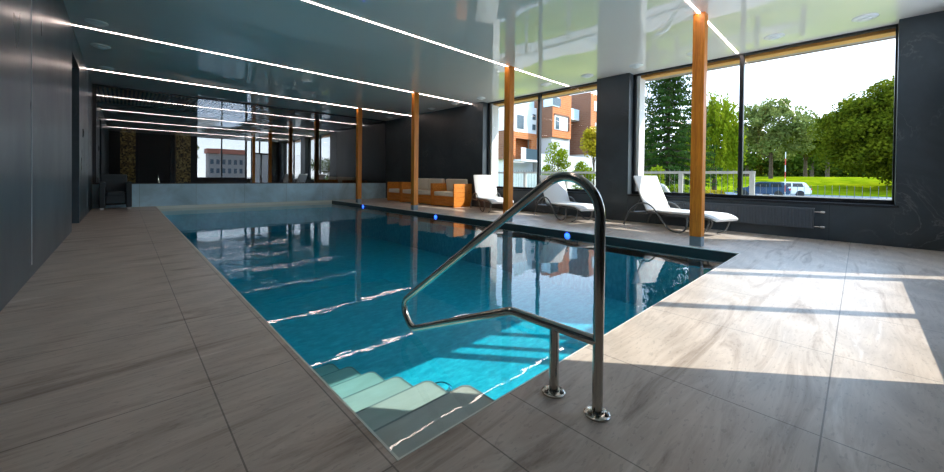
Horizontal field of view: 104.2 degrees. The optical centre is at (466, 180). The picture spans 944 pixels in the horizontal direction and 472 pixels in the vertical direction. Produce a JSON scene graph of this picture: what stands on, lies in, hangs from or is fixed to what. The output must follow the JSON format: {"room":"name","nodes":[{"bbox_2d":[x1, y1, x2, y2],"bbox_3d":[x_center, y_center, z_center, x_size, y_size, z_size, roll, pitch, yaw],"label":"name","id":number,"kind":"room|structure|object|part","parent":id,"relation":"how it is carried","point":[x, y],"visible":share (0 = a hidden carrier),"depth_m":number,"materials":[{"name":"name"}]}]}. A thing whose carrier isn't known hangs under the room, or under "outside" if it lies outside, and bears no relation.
{"room":"indoor swimming pool","nodes":[
{"label":"indoor swimming pool","id":0,"kind":"room"},
{"bbox_2d":[0,0,91,311],"bbox_3d":[-4.617,-0.741,3.821,0.400,3.059,13.910,0,1,-43],"label":"wall","id":1,"kind":"structure","parent":0,"point":[61,80],"depth_m":3.36,"materials":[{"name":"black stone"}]},
{"bbox_2d":[31,0,31,264],"bbox_3d":[-3.638,-0.772,3.066,0.008,2.959,0.018,0,1,-43],"label":"wall strip","id":2,"kind":"object","parent":1,"relation":"attached to","point":[31,0],"visible":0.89,"depth_m":3.06,"materials":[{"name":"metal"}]},
{"bbox_2d":[120,128,135,182],"bbox_3d":[-10.293,-0.451,11.144,0.340,2.200,0.350,0,1,-43],"label":"pier","id":3,"kind":"object","parent":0,"point":[127,136],"visible":0.56,"depth_m":11.02,"materials":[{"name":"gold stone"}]},
{"bbox_2d":[97,102,273,182],"bbox_3d":[-9.224,-0.835,12.238,5.165,2.969,0.500,0,1,-43],"label":"wall","id":4,"kind":"structure","parent":0,"point":[109,115],"depth_m":11.94,"materials":[{"name":"paint"}]},
{"bbox_2d":[92,183,385,207],"bbox_3d":[-6.294,0.539,11.891,8.774,0.895,0.250,0,1,-43],"label":"wall","id":5,"kind":"structure","parent":0,"point":[143,195],"depth_m":11.13,"materials":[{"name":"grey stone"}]},
{"bbox_2d":[92,84,385,183],"bbox_3d":[-6.231,-1.139,11.826,8.174,2.464,0.080,0,1,-43],"label":"window","id":6,"kind":"structure","parent":5,"relation":"in","point":[94,86],"depth_m":9.74,"materials":[{"name":"black metal"}]},
{"bbox_2d":[156,200,331,208],"bbox_3d":[-6.568,0.814,11.438,4.786,0.248,0.055,0,1,-43],"label":"trim","id":7,"kind":"structure","parent":5,"relation":"attached to","point":[319,201],"depth_m":11.09,"materials":[{"name":"beige stone"}]},
{"bbox_2d":[160,211,739,460],"bbox_3d":[-2.507,0.808,7.107,4.807,0.062,11.859,0,1,-43],"label":"trim","id":8,"kind":"structure","parent":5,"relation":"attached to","point":[394,455],"depth_m":1.57,"materials":[{"name":"tile"}]},
{"bbox_2d":[332,201,737,263],"bbox_3d":[-0.759,0.872,8.742,0.021,0.158,11.858,0,1,-43],"label":"trim","id":9,"kind":"structure","parent":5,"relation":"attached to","point":[709,256],"depth_m":5.58,"materials":[{"name":"stone"}]},
{"bbox_2d":[332,200,738,253],"bbox_3d":[-0.763,0.787,8.737,0.036,0.014,11.858,0,1,-43],"label":"trim","id":10,"kind":"structure","parent":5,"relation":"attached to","point":[332,200],"depth_m":5.92,"materials":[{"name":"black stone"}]},
{"bbox_2d":[564,232,570,239],"bbox_3d":[1.668,0.921,6.110,0.028,0.136,0.136,0,1,-43],"label":"lamp","id":11,"kind":"object","parent":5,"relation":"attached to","point":[567,235],"visible":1,"depth_m":6.10,"materials":[{"name":"blue glass"}]},
{"bbox_2d":[97,86,384,182],"bbox_3d":[-8.181,-0.884,13.766,9.374,3.659,5.490,0,1,-43],"label":"wall","id":12,"kind":"structure","parent":0,"point":[305,147],"depth_m":15.86,"materials":[{"name":"paint"}]},
{"bbox_2d":[97,87,293,119],"bbox_3d":[-9.432,-2.374,12.442,5.135,0.100,5.170,0,1,-43],"label":"trim","id":13,"kind":"structure","parent":12,"relation":"attached to","point":[175,103],"depth_m":11.42,"materials":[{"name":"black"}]},
{"bbox_2d":[0,198,943,471],"bbox_3d":[-1.432,0.920,6.689,9.174,0.250,14.100,0,1,-43],"label":"floor","id":14,"kind":"structure","parent":0,"point":[126,350],"depth_m":1.61,"materials":[{"name":"tile"}]},
{"bbox_2d":[99,174,131,209],"bbox_3d":[-8.609,0.267,9.005,0.570,0.847,0.663,0,1,-43],"label":"rattan armchair","id":15,"kind":"object","parent":14,"relation":"on","point":[114,189],"visible":1,"depth_m":8.92,"materials":[{"name":"wicker"}]},
{"bbox_3d":[-8.741,0.336,8.805,0.105,0.610,0.550,0,1,-43],"label":"armrest","id":16,"kind":"part","parent":15,"relation":"part of","materials":[{"name":"wicker"}]},
{"bbox_3d":[-8.575,0.426,8.969,0.360,0.270,0.480,0,1,-43],"label":"seat","id":17,"kind":"part","parent":15,"relation":"part of","materials":[{"name":"wicker"}]},
{"bbox_3d":[-8.401,0.336,9.123,0.105,0.610,0.550,0,1,-43],"label":"armrest","id":18,"kind":"part","parent":15,"relation":"part of","materials":[{"name":"wicker"}]},
{"bbox_2d":[356,108,361,202],"bbox_3d":[-3.502,-0.813,11.905,0.140,3.061,0.140,0,1,-43],"label":"column","id":19,"kind":"structure","parent":14,"relation":"on","point":[358,110],"depth_m":11.85,"materials":[{"name":"brown wood"}]},
{"bbox_2d":[387,182,400,201],"bbox_3d":[-2.304,0.384,13.023,0.700,0.671,0.840,0,1,-43],"label":"wooden armchair","id":20,"kind":"object","parent":14,"relation":"on","point":[393,188],"visible":0.44,"depth_m":12.96,"materials":[{"name":"orange wood"}]},
{"bbox_2d":[389,188,398,192],"bbox_3d":[-2.369,0.354,12.961,0.480,0.128,0.716,0,1,-43],"label":"seat cushion","id":21,"kind":"object","parent":20,"relation":"on","point":[391,190],"depth_m":12.87,"materials":[{"name":"fabric"}]},
{"bbox_3d":[-2.536,0.559,12.809,0.030,0.272,0.736,0,1,-43],"label":"panel","id":22,"kind":"part","parent":20,"relation":"part of","materials":[{"name":"orange wood"}]},
{"bbox_3d":[-2.034,0.390,12.734,0.700,0.671,0.050,0,1,-43],"label":"panel","id":23,"kind":"part","parent":20,"relation":"part of","materials":[{"name":"orange wood"}]},
{"bbox_2d":[411,92,418,209],"bbox_3d":[-1.365,-0.765,9.619,0.140,3.061,0.140,0,1,-43],"label":"column","id":24,"kind":"structure","parent":14,"relation":"on","point":[415,96],"depth_m":9.57,"materials":[{"name":"brown wood"}]},
{"bbox_2d":[401,178,444,204],"bbox_3d":[-1.409,0.334,12.065,0.700,0.812,1.700,0,1,-43],"label":"sofa","id":25,"kind":"object","parent":14,"relation":"on","point":[424,184],"visible":0.52,"depth_m":12.14,"materials":[{"name":"orange wood"}]},
{"bbox_3d":[-1.973,0.392,12.668,0.700,0.671,0.050,0,1,-43],"label":"panel","id":26,"kind":"part","parent":25,"relation":"part of","materials":[{"name":"orange wood"}]},
{"bbox_2d":[403,189,418,193],"bbox_3d":[-1.748,0.367,12.296,0.480,0.128,0.776,0,1,-43],"label":"seat cushion","id":27,"kind":"object","parent":25,"relation":"on","point":[405,191],"depth_m":12.27,"materials":[{"name":"fabric"}]},
{"bbox_3d":[-1.641,0.579,11.852,0.030,0.272,1.596,0,1,-43],"label":"panel","id":28,"kind":"part","parent":25,"relation":"part of","materials":[{"name":"orange wood"}]},
{"bbox_2d":[418,178,428,189],"bbox_3d":[-1.524,0.124,12.501,0.177,0.404,0.776,0,1,-43],"label":"cushion","id":29,"kind":"object","parent":25,"relation":"on","point":[423,183],"depth_m":12.35,"materials":[{"name":"fabric"}]},
{"bbox_2d":[418,190,430,194],"bbox_3d":[-1.202,0.380,11.712,0.480,0.128,0.776,0,1,-43],"label":"seat cushion","id":30,"kind":"object","parent":25,"relation":"on","point":[420,192],"depth_m":11.57,"materials":[{"name":"fabric"}]},
{"bbox_3d":[-0.846,0.417,11.463,0.700,0.671,0.050,0,1,-43],"label":"panel","id":31,"kind":"part","parent":25,"relation":"part of","materials":[{"name":"orange wood"}]},
{"bbox_2d":[428,178,444,189],"bbox_3d":[-0.977,0.136,11.916,0.177,0.404,0.776,0,1,-43],"label":"cushion","id":32,"kind":"object","parent":25,"relation":"on","point":[431,180],"depth_m":11.92,"materials":[{"name":"fabric"}]},
{"bbox_2d":[179,220,717,399],"bbox_3d":[-2.513,1.363,7.113,5.246,1.130,12.298,0,1,-43],"label":"pool water","id":33,"kind":"object","parent":14,"relation":"in","point":[334,292],"visible":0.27,"depth_m":5.52,"materials":[{"name":"liquid"}]},
{"bbox_2d":[159,202,460,229],"bbox_3d":[-2.502,1.316,7.102,4.906,0.925,11.928,0,1,-43],"label":"pool edge","id":34,"kind":"object","parent":33,"relation":"in","point":[326,212],"visible":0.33,"depth_m":8.61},
{"bbox_2d":[314,364,493,457],"bbox_3d":[-0.687,1.385,2.146,0.690,0.672,2.108,0,1,-43],"label":"steps","id":35,"kind":"structure","parent":33,"relation":"on","point":[404,416],"depth_m":1.84,"materials":[{"name":"tile"}]},
{"bbox_2d":[436,382,451,391],"bbox_3d":[-0.226,1.773,3.139,0.200,0.045,0.200,0,1,-43],"label":"pool light","id":36,"kind":"object","parent":33,"relation":"on","point":[444,385],"visible":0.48,"depth_m":3.15,"materials":[{"name":"silver metal"}]},
{"bbox_2d":[432,179,471,207],"bbox_3d":[-0.463,0.355,11.053,0.700,0.812,1.030,0,1,-43],"label":"wooden armchair","id":37,"kind":"object","parent":14,"relation":"on","point":[454,193],"visible":1,"depth_m":10.83,"materials":[{"name":"orange wood"}]},
{"bbox_3d":[-0.798,0.418,11.412,0.700,0.671,0.050,0,1,-43],"label":"panel","id":38,"kind":"part","parent":37,"relation":"part of","materials":[{"name":"orange wood"}]},
{"bbox_3d":[-0.696,0.600,10.841,0.030,0.272,0.926,0,1,-43],"label":"panel","id":39,"kind":"part","parent":37,"relation":"part of","materials":[{"name":"orange wood"}]},
{"bbox_2d":[434,191,452,196],"bbox_3d":[-0.529,0.395,10.992,0.480,0.128,0.906,0,1,-43],"label":"seat cushion","id":40,"kind":"object","parent":37,"relation":"on","point":[436,193],"depth_m":10.90,"materials":[{"name":"fabric"}]},
{"bbox_2d":[446,179,467,190],"bbox_3d":[-0.305,0.151,11.197,0.177,0.404,0.906,0,1,-43],"label":"cushion","id":41,"kind":"object","parent":37,"relation":"on","point":[449,182],"depth_m":11.24,"materials":[{"name":"fabric"}]},
{"bbox_3d":[-0.129,0.433,10.696,0.700,0.671,0.050,0,1,-43],"label":"panel","id":42,"kind":"part","parent":37,"relation":"part of","materials":[{"name":"orange wood"}]},
{"bbox_2d":[470,175,513,212],"bbox_3d":[0.641,0.320,9.616,0.670,0.939,1.682,0,1,-16],"label":"sun lounger","id":43,"kind":"object","parent":14,"relation":"on","point":[485,185],"visible":0.79,"depth_m":10.02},
{"bbox_3d":[0.273,0.553,9.730,0.026,0.462,1.271,0,1,-16],"label":"armrest leg","id":44,"kind":"part","parent":43,"relation":"part of","materials":[{"name":"metal"}]},
{"bbox_2d":[401,172,610,422],"bbox_3d":[0.060,0.439,1.824,0.094,0.966,1.354,0,1,-43],"label":"pool handrail","id":45,"kind":"object","parent":14,"relation":"on","point":[596,412],"visible":1,"depth_m":1.48,"materials":[{"name":"metal"}]},
{"bbox_3d":[0.357,0.732,1.506,0.039,0.267,0.039,0,1,-43],"label":"post","id":46,"kind":"part","parent":45,"relation":"part of","materials":[{"name":"metal"}]},
{"bbox_2d":[503,66,514,221],"bbox_3d":[0.827,-0.716,7.274,0.140,3.061,0.140,0,1,-43],"label":"column","id":47,"kind":"structure","parent":14,"relation":"on","point":[509,70],"depth_m":7.22,"materials":[{"name":"brown wood"}]},
{"bbox_2d":[534,175,594,221],"bbox_3d":[2.163,0.355,7.904,0.670,0.939,1.682,0,1,-20],"label":"sun lounger","id":48,"kind":"object","parent":14,"relation":"on","point":[556,194],"visible":0.84,"depth_m":8.20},
{"bbox_3d":[1.788,0.588,7.991,0.026,0.462,1.271,0,1,-20],"label":"armrest leg","id":49,"kind":"part","parent":48,"relation":"part of","materials":[{"name":"metal"}]},
{"bbox_3d":[2.232,0.550,7.705,0.617,0.058,1.143,0,1,-20],"label":"frame","id":50,"kind":"part","parent":48,"relation":"part of","materials":[{"name":"metal"}]},
{"bbox_3d":[2.394,0.593,8.208,0.026,0.462,1.271,0,1,-20],"label":"armrest leg","id":51,"kind":"part","parent":48,"relation":"part of","materials":[{"name":"metal"}]},
{"bbox_2d":[623,176,737,233],"bbox_3d":[3.625,0.387,6.354,0.670,0.939,1.682,0,1,-25],"label":"sun lounger","id":52,"kind":"object","parent":14,"relation":"on","point":[649,188],"visible":0.92,"depth_m":6.64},
{"bbox_3d":[3.397,0.267,6.850,0.602,0.662,0.420,0,1,-25],"label":"backrest frame","id":53,"kind":"part","parent":52,"relation":"part of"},
{"bbox_3d":[3.244,0.621,6.407,0.026,0.462,1.271,0,1,-25],"label":"armrest leg","id":54,"kind":"part","parent":52,"relation":"part of","materials":[{"name":"metal"}]},
{"bbox_3d":[3.713,0.583,6.162,0.617,0.058,1.143,0,1,-25],"label":"frame","id":55,"kind":"part","parent":52,"relation":"part of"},
{"bbox_3d":[3.829,0.625,6.677,0.026,0.462,1.271,0,1,-25],"label":"armrest leg","id":56,"kind":"part","parent":52,"relation":"part of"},
{"bbox_3d":[4.122,0.731,5.893,0.023,0.265,0.206,0,1,-25],"label":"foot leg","id":57,"kind":"part","parent":52,"relation":"part of","materials":[{"name":"metal"}]},
{"bbox_2d":[689,12,707,246],"bbox_3d":[3.073,-0.666,4.871,0.140,3.061,0.140,0,1,-43],"label":"column","id":58,"kind":"structure","parent":14,"relation":"on","point":[700,20],"depth_m":4.82,"materials":[{"name":"brown wood"}]},
{"bbox_2d":[63,0,943,120],"bbox_3d":[-1.579,-2.391,6.640,8.885,0.250,13.890,0,1,-43],"label":"ceiling","id":59,"kind":"structure","parent":0,"point":[560,41],"depth_m":5.87,"materials":[{"name":"paint"}]},
{"bbox_2d":[84,18,108,26],"bbox_3d":[-5.363,-2.270,5.317,0.250,0.047,0.250,0,1,-43],"label":"valve","id":60,"kind":"object","parent":59,"relation":"attached to","point":[94,22],"visible":1,"depth_m":5.27,"materials":[{"name":"white plastic"}]},
{"bbox_2d":[91,43,110,49],"bbox_3d":[-6.298,-2.291,6.317,0.250,0.047,0.250,0,1,-43],"label":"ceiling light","id":61,"kind":"object","parent":59,"relation":"attached to","point":[99,46],"visible":1,"depth_m":6.27,"materials":[{"name":"white plastic"}]},
{"bbox_2d":[98,66,113,69],"bbox_3d":[-7.479,-2.318,7.609,0.250,0.047,0.250,0,1,-43],"label":"valve","id":62,"kind":"object","parent":59,"relation":"attached to","point":[101,67],"visible":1,"depth_m":7.55,"materials":[{"name":"white plastic"}]},
{"bbox_2d":[91,69,408,115],"bbox_3d":[-4.943,-2.345,10.526,8.270,0.010,0.025,0,1,-43],"label":"light strip","id":63,"kind":"object","parent":59,"relation":"attached to","point":[91,69],"visible":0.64,"depth_m":9.34,"materials":[{"name":"plastic"}]},
{"bbox_2d":[74,25,468,103],"bbox_3d":[-2.806,-2.297,8.240,8.270,0.010,0.025,0,1,-43],"label":"light strip","id":64,"kind":"object","parent":59,"relation":"attached to","point":[74,25],"visible":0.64,"depth_m":6.82,"materials":[{"name":"plastic"}]},
{"bbox_2d":[303,0,566,85],"bbox_3d":[-0.614,-2.248,5.895,8.270,0.010,0.025,0,1,-43],"label":"light strip","id":65,"kind":"object","parent":59,"relation":"attached to","point":[303,0],"visible":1,"depth_m":5.68,"materials":[{"name":"plastic"}]},
{"bbox_2d":[541,83,551,86],"bbox_3d":[1.850,-2.223,8.569,0.250,0.047,0.250,0,1,-43],"label":"valve","id":66,"kind":"object","parent":59,"relation":"attached to","point":[543,84],"visible":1,"depth_m":8.51,"materials":[{"name":"white plastic"}]},
{"bbox_2d":[581,74,593,77],"bbox_3d":[2.560,-2.207,7.809,0.250,0.047,0.250,0,1,-43],"label":"ceiling light","id":67,"kind":"object","parent":59,"relation":"attached to","point":[585,75],"visible":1,"depth_m":7.74,"materials":[{"name":"white plastic"}]},
{"bbox_2d":[629,63,642,68],"bbox_3d":[3.256,-2.192,7.064,0.250,0.047,0.250,0,1,-43],"label":"valve","id":68,"kind":"object","parent":59,"relation":"attached to","point":[638,65],"visible":1,"depth_m":7.00,"materials":[{"name":"white plastic"}]},
{"bbox_2d":[685,0,737,53],"bbox_3d":[1.632,-2.198,3.492,8.270,0.010,0.025,0,1,-43],"label":"light strip","id":69,"kind":"object","parent":59,"relation":"attached to","point":[687,1],"visible":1,"depth_m":5.30,"materials":[{"name":"plastic"}]},
{"bbox_2d":[763,33,784,40],"bbox_3d":[4.656,-2.160,5.566,0.250,0.047,0.250,0,1,-43],"label":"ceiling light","id":70,"kind":"object","parent":59,"relation":"attached to","point":[772,37],"visible":1,"depth_m":5.52,"materials":[{"name":"white plastic"}]},
{"bbox_2d":[851,13,878,21],"bbox_3d":[5.295,-2.146,4.883,0.250,0.047,0.250,0,1,-43],"label":"ceiling light","id":71,"kind":"object","parent":59,"relation":"attached to","point":[867,17],"visible":1,"depth_m":4.83,"materials":[{"name":"white plastic"}]},
{"bbox_2d":[595,73,633,220],"bbox_3d":[3.213,-0.696,7.951,0.346,3.059,0.710,0,1,-43],"label":"wall pillar","id":72,"kind":"structure","parent":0,"point":[614,117],"depth_m":7.77,"materials":[{"name":"paint"}]},
{"bbox_2d":[386,11,943,250],"bbox_3d":[1.626,-0.731,9.656,0.356,3.059,13.910,0,1,-43],"label":"wall","id":73,"kind":"structure","parent":0,"point":[919,146],"depth_m":5.09,"materials":[{"name":"stone"}]},
{"bbox_2d":[490,104,498,185],"bbox_3d":[0.796,-1.038,10.866,0.280,2.630,0.100,0,1,-43],"label":"trim","id":74,"kind":"structure","parent":73,"relation":"attached to","point":[494,124],"depth_m":10.81,"materials":[{"name":"white paint"}]},
{"bbox_2d":[487,82,596,193],"bbox_3d":[1.751,-0.990,9.460,0.283,2.534,3.500,0,1,-43],"label":"window","id":75,"kind":"structure","parent":73,"relation":"in","point":[578,191],"depth_m":9.46,"materials":[{"name":"black metal"}]},
{"bbox_3d":[1.710,0.259,9.448,0.208,0.035,3.500,0,1,-43],"label":"sill","id":76,"kind":"part","parent":75,"relation":"part of","materials":[{"name":"black metal"}]},
{"bbox_2d":[636,76,644,190],"bbox_3d":[3.663,-0.974,7.798,0.280,2.630,0.100,0,1,-43],"label":"trim","id":77,"kind":"structure","parent":73,"relation":"attached to","point":[640,132],"depth_m":7.71,"materials":[{"name":"white paint"}]},
{"bbox_2d":[493,28,895,106],"bbox_3d":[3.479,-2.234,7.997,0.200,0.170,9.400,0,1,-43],"label":"trim","id":78,"kind":"structure","parent":73,"relation":"attached to","point":[889,32],"depth_m":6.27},
{"bbox_2d":[664,201,824,228],"bbox_3d":[4.525,0.550,6.216,0.108,0.303,2.205,0,1,-43],"label":"radiator","id":79,"kind":"object","parent":73,"relation":"attached to","point":[800,217],"visible":0.73,"depth_m":5.89,"materials":[{"name":"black metal"}]},
{"bbox_2d":[667,201,814,208],"bbox_3d":[4.484,0.404,6.253,0.085,0.013,2.090,0,1,-43],"label":"grille","id":80,"kind":"object","parent":79,"relation":"attached to","point":[676,202],"depth_m":6.11,"materials":[{"name":"metal"}]},
{"bbox_2d":[628,24,898,207],"bbox_3d":[4.672,-0.925,6.336,0.283,2.534,3.635,0,1,-43],"label":"window","id":81,"kind":"structure","parent":73,"relation":"in","point":[777,199],"depth_m":6.21,"materials":[{"name":"black metal"}]},
{"bbox_3d":[4.630,0.324,6.323,0.208,0.035,3.635,0,1,-43],"label":"sill","id":82,"kind":"part","parent":81,"relation":"part of","materials":[{"name":"black metal"}]},
{"label":"outside","id":83,"kind":"structure","parent":0,"visible":0},
{"bbox_3d":[5.863,1.610,6.882,2.131,0.030,62.000,0,1,-43],"label":"terrace","id":84,"kind":"object","parent":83,"visible":0},
{"bbox_2d":[498,169,755,194],"bbox_3d":[1.308,0.571,13.247,0.073,1.875,14.450,0,1,-43],"label":"metal railing","id":85,"kind":"object","parent":84,"relation":"on","point":[681,173],"visible":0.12,"depth_m":9.00,"materials":[{"name":"metal"}]},
{"bbox_3d":[1.972,0.611,12.534,0.070,1.824,0.090,0,1,-43],"label":"post","id":86,"kind":"part","parent":85,"relation":"part of","materials":[{"name":"metal"}]},
{"bbox_3d":[1.307,0.535,13.245,0.060,1.705,14.450,0,1,-43],"label":"rail","id":87,"kind":"part","parent":85,"relation":"part of","materials":[{"name":"metal"}]},
{"bbox_3d":[5.249,0.684,9.027,0.070,1.824,0.090,0,1,-43],"label":"post","id":88,"kind":"part","parent":85,"relation":"part of","materials":[{"name":"metal"}]},
{"bbox_3d":[6.205,0.705,8.005,0.070,1.824,0.090,0,1,-43],"label":"post","id":89,"kind":"part","parent":85,"relation":"part of","materials":[{"name":"metal"}]},
{"bbox_2d":[757,184,891,199],"bbox_3d":[9.857,0.929,4.099,0.073,1.540,10.500,0,1,-43],"label":"fence","id":90,"kind":"object","parent":84,"relation":"on","point":[760,184],"visible":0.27,"depth_m":7.04,"materials":[{"name":"metal"}]},
{"bbox_3d":[9.856,0.979,4.099,0.060,1.200,10.500,0,1,-43],"label":"rail","id":91,"kind":"part","parent":90,"relation":"part of","materials":[{"name":"metal"}]},
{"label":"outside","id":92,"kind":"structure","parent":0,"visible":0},
{"bbox_2d":[683,163,891,196],"bbox_3d":[57.947,-2.451,60.956,152.091,8.206,270.000,0,1,-43],"label":"lawn","id":93,"kind":"structure","parent":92,"point":[820,185],"depth_m":47.13,"materials":[{"name":"green plant"}]},
{"bbox_2d":[498,102,536,185],"bbox_3d":[4.461,-5.772,55.865,7.000,13.750,12.300,0,1,-43],"label":"house","id":94,"kind":"structure","parent":93,"relation":"on","point":[525,114],"depth_m":52.30,"materials":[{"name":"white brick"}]},
{"bbox_3d":[7.801,-3.756,50.678,1.000,1.600,0.100,0,1,-43],"label":"balcony panel","id":95,"kind":"part","parent":94,"relation":"part of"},
{"bbox_3d":[8.463,-11.678,53.424,4.300,1.800,0.050,0,1,-43],"label":"roof rail","id":96,"kind":"part","parent":94,"relation":"part of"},
{"bbox_3d":[9.275,-3.703,52.029,3.000,1.500,0.060,0,1,-43],"label":"balcony glass","id":97,"kind":"part","parent":94,"relation":"part of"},
{"bbox_2d":[528,95,570,171],"bbox_3d":[11.549,-5.907,57.216,5.200,14.150,8.000,0,1,-43],"label":"tower house","id":98,"kind":"structure","parent":93,"relation":"on","point":[556,112],"depth_m":54.03,"materials":[{"name":"brick"}]},
{"bbox_2d":[513,154,595,188],"bbox_3d":[14.303,-1.043,49.282,19.800,4.650,7.500,0,1,-43],"label":"wall","id":99,"kind":"structure","parent":93,"relation":"on","point":[572,159],"depth_m":46.90,"materials":[{"name":"paint"}]},
{"bbox_2d":[541,141,570,174],"bbox_3d":[6.907,-0.799,28.624,2.350,4.536,2.398,1,1,25],"label":"shrub","id":100,"kind":"object","parent":93,"relation":"on","point":[560,153],"visible":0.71,"depth_m":28.52,"materials":[{"name":"green plant"}]},
{"bbox_2d":[569,108,578,155],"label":"window","id":101,"kind":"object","parent":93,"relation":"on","point":[574,112],"visible":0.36,"depth_m":57.39,"materials":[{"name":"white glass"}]},
{"bbox_3d":[16.837,-10.422,57.204,2.300,1.400,0.100,0,1,-43],"label":"balcony glass","id":102,"kind":"part","parent":101,"relation":"part of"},
{"bbox_2d":[571,161,595,188],"bbox_3d":[9.559,-0.082,30.121,2.027,3.135,1.982,1,1,34],"label":"shrub","id":103,"kind":"object","parent":93,"relation":"on","point":[580,164],"visible":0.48,"depth_m":29.79,"materials":[{"name":"green plant"}]},
{"bbox_2d":[570,92,596,157],"bbox_3d":[19.901,-6.253,61.168,7.400,14.950,5.620,0,1,-43],"label":"house","id":104,"kind":"structure","parent":93,"relation":"on","point":[586,103],"depth_m":57.76,"materials":[{"name":"brown brick"}]},
{"bbox_2d":[579,126,595,185],"bbox_3d":[11.549,-1.624,33.133,2.998,6.684,2.594,0,1,-43],"label":"broadleaf tree","id":105,"kind":"object","parent":93,"relation":"on","point":[588,143],"visible":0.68,"depth_m":32.82,"materials":[{"name":"yellow plant"}]},
{"bbox_2d":[644,129,656,165],"bbox_3d":[53.699,-8.557,112.637,12.701,15.354,10.257,0,1,-43],"label":"broadleaf tree","id":106,"kind":"object","parent":93,"relation":"on","point":[646,129],"visible":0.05,"depth_m":109.62,"materials":[{"name":"green plant"}]},
{"bbox_2d":[644,165,665,190],"bbox_3d":[7.951,0.462,15.714,1.317,2.308,1.400,0,1,-43],"label":"shrub","id":107,"kind":"object","parent":93,"relation":"on","point":[657,168],"visible":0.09,"depth_m":15.46,"materials":[{"name":"green plant"}]},
{"bbox_2d":[661,184,668,191],"bbox_3d":[6.246,0.823,11.182,0.200,1.524,1.142,0,1,-43],"label":"vent pipe","id":108,"kind":"object","parent":93,"relation":"on","point":[664,188],"visible":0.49,"depth_m":11.28,"materials":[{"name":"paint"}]},
{"bbox_2d":[663,184,689,192],"bbox_3d":[10.134,0.890,17.861,1.688,1.461,1.653,1,1,26],"label":"shrub","id":109,"kind":"object","parent":93,"relation":"on","point":[685,188],"visible":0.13,"depth_m":17.48,"materials":[{"name":"green plant"}]},
{"bbox_2d":[670,130,690,170],"bbox_3d":[60.862,-8.197,102.155,11.980,15.012,12.124,0,1,-43],"label":"broadleaf tree","id":110,"kind":"object","parent":93,"relation":"on","point":[684,130],"visible":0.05,"depth_m":100.49,"materials":[{"name":"green plant"}]},
{"bbox_2d":[644,74,724,192],"bbox_3d":[12.184,-4.316,22.427,6.291,12.297,6.002,0,1,-43],"label":"spruce tree","id":111,"kind":"object","parent":93,"relation":"on","point":[667,100],"visible":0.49,"depth_m":21.99,"materials":[{"name":"green plant"}]},
{"bbox_2d":[705,189,724,193],"bbox_3d":[10.802,0.995,16.177,1.368,1.297,1.293,0,1,-43],"label":"shrub","id":112,"kind":"object","parent":93,"relation":"on","point":[712,191],"visible":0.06,"depth_m":15.96,"materials":[{"name":"yellow plant"}]},
{"bbox_2d":[683,90,747,193],"bbox_3d":[17.201,-2.254,25.497,3.806,8.227,3.701,1,1,-1],"label":"birch","id":113,"kind":"object","parent":93,"relation":"on","point":[723,133],"visible":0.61,"depth_m":24.36,"materials":[{"name":"green plant"}]},
{"bbox_2d":[743,130,767,175],"bbox_3d":[72.651,-7.494,96.106,11.101,13.996,12.602,0,1,-43],"label":"broadleaf tree","id":114,"kind":"object","parent":93,"relation":"on","point":[751,159],"visible":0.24,"depth_m":93.13,"materials":[{"name":"green plant"}]},
{"bbox_2d":[644,153,873,176],"bbox_3d":[88.481,-4.225,92.808,5.483,7.999,136.178,0,1,-43],"label":"hedge","id":115,"kind":"object","parent":93,"relation":"on","point":[778,166],"visible":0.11,"depth_m":95.77,"materials":[{"name":"green plant"}]},
{"bbox_2d":[737,96,821,178],"bbox_3d":[47.228,-6.524,56.353,9.486,13.009,11.133,0,1,-43],"label":"broadleaf tree","id":116,"kind":"object","parent":93,"relation":"on","point":[767,143],"visible":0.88,"depth_m":54.65,"materials":[{"name":"green plant"}]},
{"bbox_2d":[785,152,785,182],"bbox_3d":[28.717,-0.489,33.128,0.064,4.200,0.061,0,1,-43],"label":"pole","id":117,"kind":"object","parent":93,"relation":"on","point":[785,152],"visible":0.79,"depth_m":33.09,"materials":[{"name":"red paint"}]},
{"bbox_2d":[779,121,828,176],"bbox_3d":[57.056,-5.106,61.777,7.642,9.578,8.630,0,1,-43],"label":"broadleaf tree","id":118,"kind":"object","parent":93,"relation":"on","point":[816,143],"visible":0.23,"depth_m":60.48,"materials":[{"name":"green plant"}]},
{"bbox_2d":[790,154,832,176],"bbox_3d":[80.040,-6.393,84.217,11.003,12.205,11.830,0,1,-43],"label":"broadleaf tree","id":119,"kind":"object","parent":93,"relation":"on","point":[811,160],"visible":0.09,"depth_m":83.70,"materials":[{"name":"green plant"}]},
{"bbox_2d":[816,122,829,176],"bbox_3d":[68.189,-6.212,69.517,8.458,11.880,8.094,0,1,-43],"label":"broadleaf tree","id":120,"kind":"object","parent":93,"relation":"on","point":[827,174],"visible":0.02,"depth_m":69.07,"materials":[{"name":"green plant"}]},
{"bbox_2d":[807,75,894,187],"bbox_3d":[47.820,-5.670,40.740,15.087,13.895,15.207,0,1,-20],"label":"broadleaf tree","id":121,"kind":"object","parent":93,"relation":"on","point":[859,134],"visible":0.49,"depth_m":39.99,"materials":[{"name":"green plant"}]},
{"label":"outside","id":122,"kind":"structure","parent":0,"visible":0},
{"bbox_2d":[725,192,891,198],"bbox_3d":[59.541,2.149,9.152,10.500,0.072,112.000,0,1,-43],"label":"road","id":123,"kind":"structure","parent":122,"point":[733,193],"depth_m":37.36,"materials":[{"name":"asphalt"}]},
{"bbox_2d":[734,182,790,194],"bbox_3d":[29.096,0.846,36.235,4.301,1.465,1.760,1,1,43],"label":"car","id":124,"kind":"object","parent":123,"relation":"on","point":[766,187],"visible":0.76,"depth_m":35.22,"materials":[{"name":"blue paint"}]},
{"bbox_2d":[763,182,811,195],"bbox_3d":[32.473,0.868,37.749,4.301,1.465,1.760,1,1,39],"label":"estate car","id":125,"kind":"object","parent":123,"relation":"on","point":[803,188],"visible":0.54,"depth_m":36.35,"materials":[{"name":"white paint"}]}
]}

